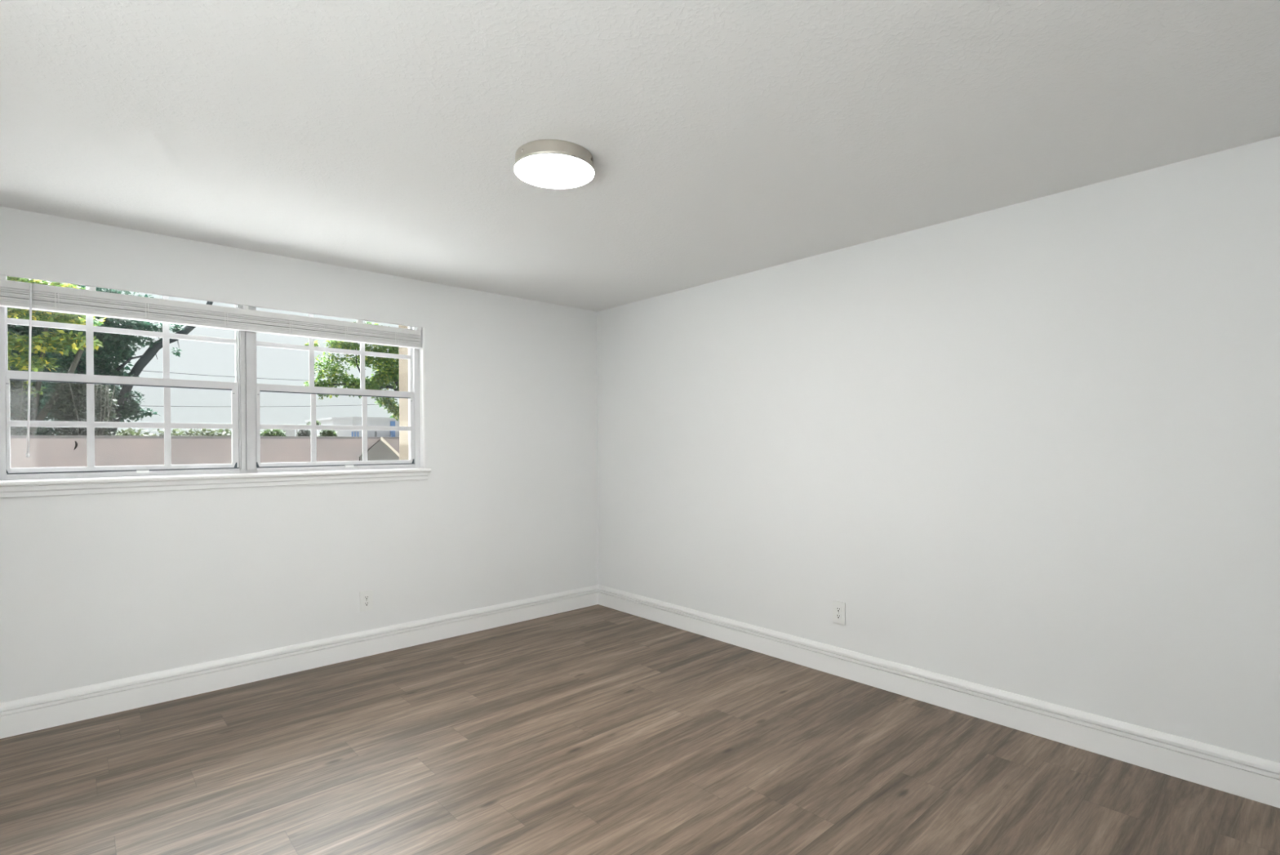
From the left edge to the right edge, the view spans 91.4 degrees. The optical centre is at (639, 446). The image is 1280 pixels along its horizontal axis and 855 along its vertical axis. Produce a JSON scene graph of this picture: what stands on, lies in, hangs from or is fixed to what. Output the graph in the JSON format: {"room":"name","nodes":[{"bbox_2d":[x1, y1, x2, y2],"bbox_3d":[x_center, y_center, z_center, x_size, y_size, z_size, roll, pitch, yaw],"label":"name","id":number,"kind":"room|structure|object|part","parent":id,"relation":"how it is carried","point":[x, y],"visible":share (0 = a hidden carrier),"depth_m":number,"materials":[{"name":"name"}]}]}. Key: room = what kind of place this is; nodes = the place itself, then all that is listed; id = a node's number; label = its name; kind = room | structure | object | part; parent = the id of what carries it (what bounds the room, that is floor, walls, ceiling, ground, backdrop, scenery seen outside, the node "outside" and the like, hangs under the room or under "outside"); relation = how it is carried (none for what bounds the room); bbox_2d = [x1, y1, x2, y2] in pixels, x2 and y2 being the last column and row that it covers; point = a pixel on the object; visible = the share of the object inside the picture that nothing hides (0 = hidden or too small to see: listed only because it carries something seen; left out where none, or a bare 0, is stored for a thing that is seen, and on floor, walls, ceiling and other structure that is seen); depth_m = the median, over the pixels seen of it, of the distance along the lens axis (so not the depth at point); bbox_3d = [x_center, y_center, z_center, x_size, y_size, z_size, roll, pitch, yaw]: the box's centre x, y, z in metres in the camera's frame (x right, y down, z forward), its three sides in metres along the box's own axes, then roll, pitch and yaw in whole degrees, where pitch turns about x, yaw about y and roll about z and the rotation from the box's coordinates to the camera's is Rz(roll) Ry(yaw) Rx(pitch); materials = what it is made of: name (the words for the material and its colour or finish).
{"room":"empty room","nodes":[
{"label":"empty room","id":0,"kind":"room"},
{"bbox_2d":[0,206,598,702],"bbox_3d":[-2.067,0.108,3.798,4.850,2.440,0.200,-1,0,-42],"label":"wall","id":1,"kind":"structure","parent":0,"point":[95,588],"depth_m":3.76,"materials":[{"name":"white paint"}]},
{"bbox_2d":[0,275,239,479],"bbox_3d":[-2.663,-0.363,3.259,0.955,1.037,0.116,-1,0,-42],"label":"window","id":2,"kind":"structure","parent":1,"relation":"in","point":[6,473],"depth_m":3.15,"materials":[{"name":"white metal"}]},
{"bbox_3d":[-2.657,-0.586,3.268,0.929,0.527,0.026,-1,0,-42],"label":"sash frame","id":3,"kind":"part","parent":2,"relation":"part of","materials":[{"name":"white metal"}]},
{"bbox_3d":[-2.632,-0.120,3.245,0.929,0.482,0.024,-1,0,-42],"label":"sash frame","id":4,"kind":"part","parent":2,"relation":"part of","materials":[{"name":"white metal"}]},
{"bbox_2d":[0,275,422,457],"bbox_3d":[-2.214,-0.376,3.546,1.996,0.840,0.071,-1,0,-42],"label":"window blind","id":5,"kind":"object","parent":2,"relation":"attached to","point":[13,294],"visible":1,"depth_m":3.33,"materials":[{"name":"white plastic"}]},
{"bbox_3d":[-2.795,-0.697,2.993,0.014,0.079,0.003,0,0,-36],"label":"ladder cord","id":6,"kind":"part","parent":5,"relation":"part of","materials":[{"name":"white plastic"}]},
{"bbox_3d":[-2.544,-0.699,3.222,0.014,0.079,0.003,0,0,-36],"label":"ladder cord","id":7,"kind":"part","parent":5,"relation":"part of","materials":[{"name":"white plastic"}]},
{"bbox_3d":[-2.222,-0.666,3.553,1.992,0.020,0.050,-1,0,-42],"label":"rail","id":8,"kind":"part","parent":5,"relation":"part of","materials":[{"name":"white"}]},
{"bbox_3d":[-2.289,-0.701,3.454,0.014,0.079,0.003,0,0,-36],"label":"ladder cord","id":9,"kind":"part","parent":5,"relation":"part of","materials":[{"name":"white fabric"}]},
{"bbox_3d":[-2.052,-0.703,3.670,0.014,0.079,0.003,0,0,-36],"label":"ladder cord","id":10,"kind":"part","parent":5,"relation":"part of","materials":[{"name":"white fabric"}]},
{"bbox_3d":[-1.823,-0.705,3.878,0.014,0.079,0.003,0,0,-36],"label":"ladder cord","id":11,"kind":"part","parent":5,"relation":"part of","materials":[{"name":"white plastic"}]},
{"bbox_2d":[0,471,428,497],"bbox_3d":[-2.197,0.203,3.531,2.057,0.054,0.019,-1,0,-42],"label":"window sill","id":12,"kind":"structure","parent":1,"relation":"attached to","point":[8,491],"depth_m":3.34,"materials":[{"name":"white"}]},
{"bbox_2d":[0,257,429,467],"bbox_3d":[-2.204,-0.360,3.536,2.090,1.023,0.003,-1,0,-42],"label":"trim","id":13,"kind":"structure","parent":1,"relation":"attached to","point":[7,267],"depth_m":3.42,"materials":[{"name":"white paint"}]},
{"bbox_2d":[0,467,431,486],"bbox_3d":[-2.208,0.164,3.545,2.082,0.024,0.095,-1,0,-42],"label":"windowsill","id":14,"kind":"structure","parent":1,"relation":"attached to","point":[193,477],"depth_m":3.33,"materials":[{"name":"white paint"}]},
{"bbox_2d":[236,304,256,473],"bbox_3d":[-2.278,-0.367,3.610,0.086,1.037,0.114,-1,0,-42],"label":"trim","id":15,"kind":"structure","parent":1,"relation":"attached to","point":[246,367],"depth_m":3.57,"materials":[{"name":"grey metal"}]},
{"bbox_2d":[0,584,598,738],"bbox_3d":[-1.988,1.248,3.723,4.450,0.160,0.016,-1,0,-42],"label":"baseboard","id":16,"kind":"structure","parent":1,"relation":"attached to","point":[31,713],"depth_m":3.54,"materials":[{"name":"white paint"}]},
{"bbox_2d":[255,306,420,472],"bbox_3d":[-1.890,-0.370,3.962,0.967,1.037,0.116,-1,0,-42],"label":"window","id":17,"kind":"structure","parent":1,"relation":"in","point":[413,357],"depth_m":3.96,"materials":[{"name":"white metal"}]},
{"bbox_3d":[-1.905,-0.592,3.952,0.927,0.527,0.026,-1,0,-42],"label":"sash frame","id":18,"kind":"part","parent":17,"relation":"part of","materials":[{"name":"white metal"}]},
{"bbox_3d":[-1.881,-0.126,3.929,0.927,0.482,0.024,-1,0,-42],"label":"sash frame","id":19,"kind":"part","parent":17,"relation":"part of","materials":[{"name":"white metal"}]},
{"bbox_2d":[360,589,373,611],"bbox_3d":[-1.734,0.976,3.958,0.078,0.127,0.012,-1,0,-42],"label":"electrical outlet","id":20,"kind":"object","parent":1,"relation":"attached to","point":[366,596],"visible":1,"depth_m":3.95,"materials":[{"name":"white plastic"}]},
{"bbox_2d":[364,600,369,606],"bbox_3d":[-1.731,0.995,3.955,0.034,0.029,0.003,-1,0,-42],"label":"receptacle","id":21,"kind":"object","parent":20,"relation":"attached to","point":[366,603],"depth_m":3.95,"materials":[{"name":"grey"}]},
{"bbox_2d":[364,595,369,599],"bbox_3d":[-1.732,0.956,3.955,0.034,0.029,0.003,-1,0,-42],"label":"receptacle","id":22,"kind":"object","parent":20,"relation":"attached to","point":[366,597],"depth_m":3.95,"materials":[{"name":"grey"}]},
{"bbox_2d":[419,327,425,467],"bbox_3d":[-2.223,-0.323,3.557,2.030,0.948,0.058,-1,0,-42],"label":"trim","id":23,"kind":"structure","parent":1,"relation":"attached to","point":[422,404],"depth_m":4.22,"materials":[{"name":"white paint"}]},
{"bbox_2d":[398,324,408,459],"bbox_3d":[-1.632,0.151,4.992,0.200,2.780,0.980,-1,0,-42],"label":"wall","id":24,"kind":"structure","parent":0,"point":[403,363],"depth_m":5.21,"materials":[{"name":"beige paint"}]},
{"bbox_2d":[0,0,1279,311],"bbox_3d":[-0.340,-1.173,1.888,4.850,0.120,5.350,-1,0,-42],"label":"ceiling","id":25,"kind":"structure","parent":0,"point":[724,139],"depth_m":2.11,"materials":[{"name":"white paint"}]},
{"bbox_2d":[514,139,594,188],"bbox_3d":[-0.330,-1.086,2.413,0.307,0.058,0.307,-1,0,-42],"label":"ceiling light","id":26,"kind":"object","parent":25,"relation":"attached to","point":[545,163],"visible":1,"depth_m":2.35,"materials":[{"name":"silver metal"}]},
{"bbox_2d":[0,604,1279,854],"bbox_3d":[-0.327,1.387,1.899,4.850,0.120,5.350,-1,0,-42],"label":"floor","id":27,"kind":"structure","parent":0,"point":[597,729],"depth_m":2.54,"materials":[{"name":"brown wood"}]},
{"bbox_2d":[596,136,1279,762],"bbox_3d":[1.453,0.092,3.385,0.200,2.440,5.150,-1,0,-42],"label":"wall","id":28,"kind":"structure","parent":0,"point":[1031,448],"depth_m":2.93,"materials":[{"name":"white paint"}]},
{"bbox_2d":[832,600,845,625],"bbox_3d":[1.140,0.952,3.580,0.012,0.127,0.078,-1,0,-42],"label":"electrical outlet","id":29,"kind":"object","parent":28,"relation":"attached to","point":[838,607],"visible":1,"depth_m":3.57,"materials":[{"name":"white plastic"}]},
{"bbox_2d":[835,613,841,618],"bbox_3d":[1.137,0.971,3.577,0.003,0.029,0.034,-1,0,-42],"label":"receptacle","id":30,"kind":"object","parent":29,"relation":"attached to","point":[838,615],"depth_m":3.57,"materials":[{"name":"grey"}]},
{"bbox_2d":[835,606,841,612],"bbox_3d":[1.137,0.932,3.577,0.003,0.029,0.034,-1,0,-42],"label":"receptacle","id":31,"kind":"object","parent":29,"relation":"attached to","point":[838,609],"depth_m":3.57,"materials":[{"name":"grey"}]},
{"bbox_2d":[598,584,1279,808],"bbox_3d":[1.312,1.233,3.391,0.016,0.160,4.950,-1,0,-42],"label":"baseboard","id":32,"kind":"structure","parent":28,"relation":"attached to","point":[1255,778],"depth_m":2.94,"materials":[{"name":"white paint"}]},
{"label":"outside","id":33,"kind":"structure","parent":0,"visible":0},
{"bbox_2d":[124,368,331,381],"bbox_3d":[-9.398,-3.744,24.035,36.003,2.867,0.020,-1,0,-42],"label":"power cable","id":34,"kind":"object","parent":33,"point":[124,369],"visible":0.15,"depth_m":20.18,"materials":[{"name":"grey plastic"}]},
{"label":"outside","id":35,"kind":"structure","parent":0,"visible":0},
{"bbox_2d":[147,403,399,406],"bbox_3d":[-9.393,-2.805,24.039,36.003,3.097,0.020,-1,0,-42],"label":"power cable","id":36,"kind":"object","parent":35,"point":[396,403],"visible":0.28,"depth_m":21.50,"materials":[{"name":"grey plastic"}]},
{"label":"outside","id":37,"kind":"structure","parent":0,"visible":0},
{"bbox_3d":[-17.175,1.700,23.716,120.000,0.280,130.000,-1,0,-42],"label":"ground","id":38,"kind":"structure","parent":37,"visible":0},
{"bbox_2d":[9,380,38,435],"bbox_3d":[-9.299,0.217,9.049,0.868,2.690,0.528,-1,0,-42],"label":"shrub","id":39,"kind":"object","parent":38,"relation":"on","point":[16,399],"visible":0.43,"depth_m":9.15,"materials":[{"name":"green plant"}]},
{"bbox_3d":[-9.075,0.276,9.044,0.265,2.571,0.036,0,0,-17],"label":"stem","id":40,"kind":"part","parent":39,"relation":"part of","materials":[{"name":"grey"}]},
{"bbox_2d":[7,317,68,435],"bbox_3d":[-12.516,-0.905,12.328,2.889,4.948,1.689,-1,0,-42],"label":"leafy tree","id":41,"kind":"object","parent":38,"relation":"on","point":[21,330],"visible":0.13,"depth_m":12.32,"materials":[{"name":"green plant"}]},
{"bbox_2d":[7,275,106,435],"bbox_3d":[-9.428,-0.603,9.816,1.631,4.325,0.855,-1,0,-42],"label":"tree","id":42,"kind":"object","parent":38,"relation":"on","point":[46,342],"visible":0.56,"depth_m":9.78,"materials":[{"name":"green plant"}]},
{"bbox_3d":[-9.747,-0.956,9.654,0.544,1.819,0.095,-1,0,-42],"label":"stem","id":43,"kind":"part","parent":42,"relation":"part of","materials":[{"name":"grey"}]},
{"bbox_3d":[-9.511,-0.351,9.869,0.316,3.823,0.097,-1,0,-42],"label":"stem","id":44,"kind":"part","parent":42,"relation":"part of","materials":[{"name":"grey"}]},
{"bbox_3d":[-9.369,-0.955,10.037,0.097,1.432,0.692,0,0,42],"label":"stem","id":45,"kind":"part","parent":42,"relation":"part of","materials":[{"name":"grey"}]},
{"bbox_2d":[43,382,119,435],"bbox_3d":[-8.631,0.198,9.669,0.898,2.716,0.530,-1,0,-42],"label":"shrub","id":46,"kind":"object","parent":38,"relation":"on","point":[73,398],"visible":0.55,"depth_m":9.55,"materials":[{"name":"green plant"}]},
{"bbox_3d":[-8.564,0.271,9.486,0.054,2.571,0.195,0,0,3],"label":"stem","id":47,"kind":"part","parent":46,"relation":"part of","materials":[{"name":"grey"}]},
{"bbox_3d":[-8.419,0.270,9.647,0.216,2.571,0.045,0,0,-9],"label":"stem","id":48,"kind":"part","parent":46,"relation":"part of","materials":[{"name":"grey"}]},
{"bbox_3d":[-8.390,0.270,9.667,0.259,2.571,0.037,0,0,-16],"label":"stem","id":49,"kind":"part","parent":46,"relation":"part of","materials":[{"name":"grey"}]},
{"bbox_3d":[-8.383,0.270,9.687,0.258,2.571,0.052,0,0,-15],"label":"stem","id":50,"kind":"part","parent":46,"relation":"part of","materials":[{"name":"grey"}]},
{"bbox_3d":[-8.341,0.269,9.700,0.346,2.571,0.033,0,0,-21],"label":"stem","id":51,"kind":"part","parent":46,"relation":"part of","materials":[{"name":"grey"}]},
{"bbox_2d":[40,284,213,435],"bbox_3d":[-9.943,-0.948,11.649,2.919,5.034,1.992,0,0,-1],"label":"oak tree","id":52,"kind":"object","parent":38,"relation":"on","point":[113,344],"visible":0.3,"depth_m":11.63,"materials":[{"name":"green plant"}]},
{"bbox_2d":[115,427,231,435],"bbox_3d":[-20.812,0.425,27.109,7.210,2.779,2.455,-1,0,-42],"label":"hedge","id":53,"kind":"object","parent":38,"relation":"on","point":[130,432],"visible":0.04,"depth_m":27.33,"materials":[{"name":"green plant"}]},
{"bbox_2d":[10,435,399,473],"bbox_3d":[-6.913,0.688,10.205,15.000,1.715,0.260,-1,0,-42],"label":"wall","id":54,"kind":"structure","parent":38,"relation":"on","point":[45,451],"depth_m":9.65,"materials":[{"name":"paint"}]},
{"bbox_2d":[260,429,286,435],"bbox_3d":[-19.766,0.241,33.521,1.486,2.541,1.120,-1,0,-42],"label":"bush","id":55,"kind":"object","parent":38,"relation":"on","point":[273,432],"visible":0.38,"depth_m":33.36,"materials":[{"name":"green plant"}]},
{"bbox_2d":[269,429,294,435],"bbox_3d":[-21.132,0.214,36.815,1.000,2.580,2.500,-1,0,-42],"label":"building","id":56,"kind":"structure","parent":38,"relation":"on","point":[289,432],"depth_m":36.07,"materials":[{"name":"white"}]},
{"bbox_2d":[293,429,311,436],"bbox_3d":[-18.226,0.219,33.839,0.921,2.567,0.676,0,0,-22],"label":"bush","id":57,"kind":"object","parent":38,"relation":"on","point":[301,432],"visible":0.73,"depth_m":33.74,"materials":[{"name":"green plant"}]},
{"bbox_2d":[306,420,320,431],"bbox_3d":[-19.182,-0.065,36.785,0.802,3.119,0.705,-1,0,-42],"label":"young tree","id":58,"kind":"object","parent":38,"relation":"on","point":[309,422],"visible":0.21,"depth_m":36.73,"materials":[{"name":"green plant"}]},
{"bbox_2d":[316,429,337,436],"bbox_3d":[-17.684,0.136,35.430,1.034,2.714,0.996,0,0,-4],"label":"round bush","id":59,"kind":"object","parent":38,"relation":"on","point":[323,433],"visible":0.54,"depth_m":35.21,"materials":[{"name":"green plant"}]},
{"bbox_2d":[303,320,399,421],"bbox_3d":[-7.230,-0.907,16.540,3.036,4.864,1.173,-1,0,-42],"label":"tree","id":60,"kind":"object","parent":38,"relation":"on","point":[388,366],"visible":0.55,"depth_m":16.36,"materials":[{"name":"green plant"}]},
{"bbox_2d":[305,416,399,436],"bbox_3d":[-19.883,-0.286,46.335,6.730,3.490,9.100,-1,0,-42],"label":"building","id":61,"kind":"structure","parent":38,"relation":"on","point":[343,420],"depth_m":42.87,"materials":[{"name":"white paint"}]},
{"bbox_3d":[-17.330,-0.773,43.771,0.300,2.020,0.170,-1,0,-42],"label":"door panel","id":62,"kind":"part","parent":61,"relation":"part of","materials":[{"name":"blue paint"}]},
{"bbox_2d":[359,436,399,460],"bbox_3d":[-4.921,0.673,11.814,0.712,1.710,0.099,-1,0,-42],"label":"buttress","id":63,"kind":"object","parent":38,"relation":"on","point":[381,450],"visible":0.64,"depth_m":11.83,"materials":[{"name":"beige"}]}
]}

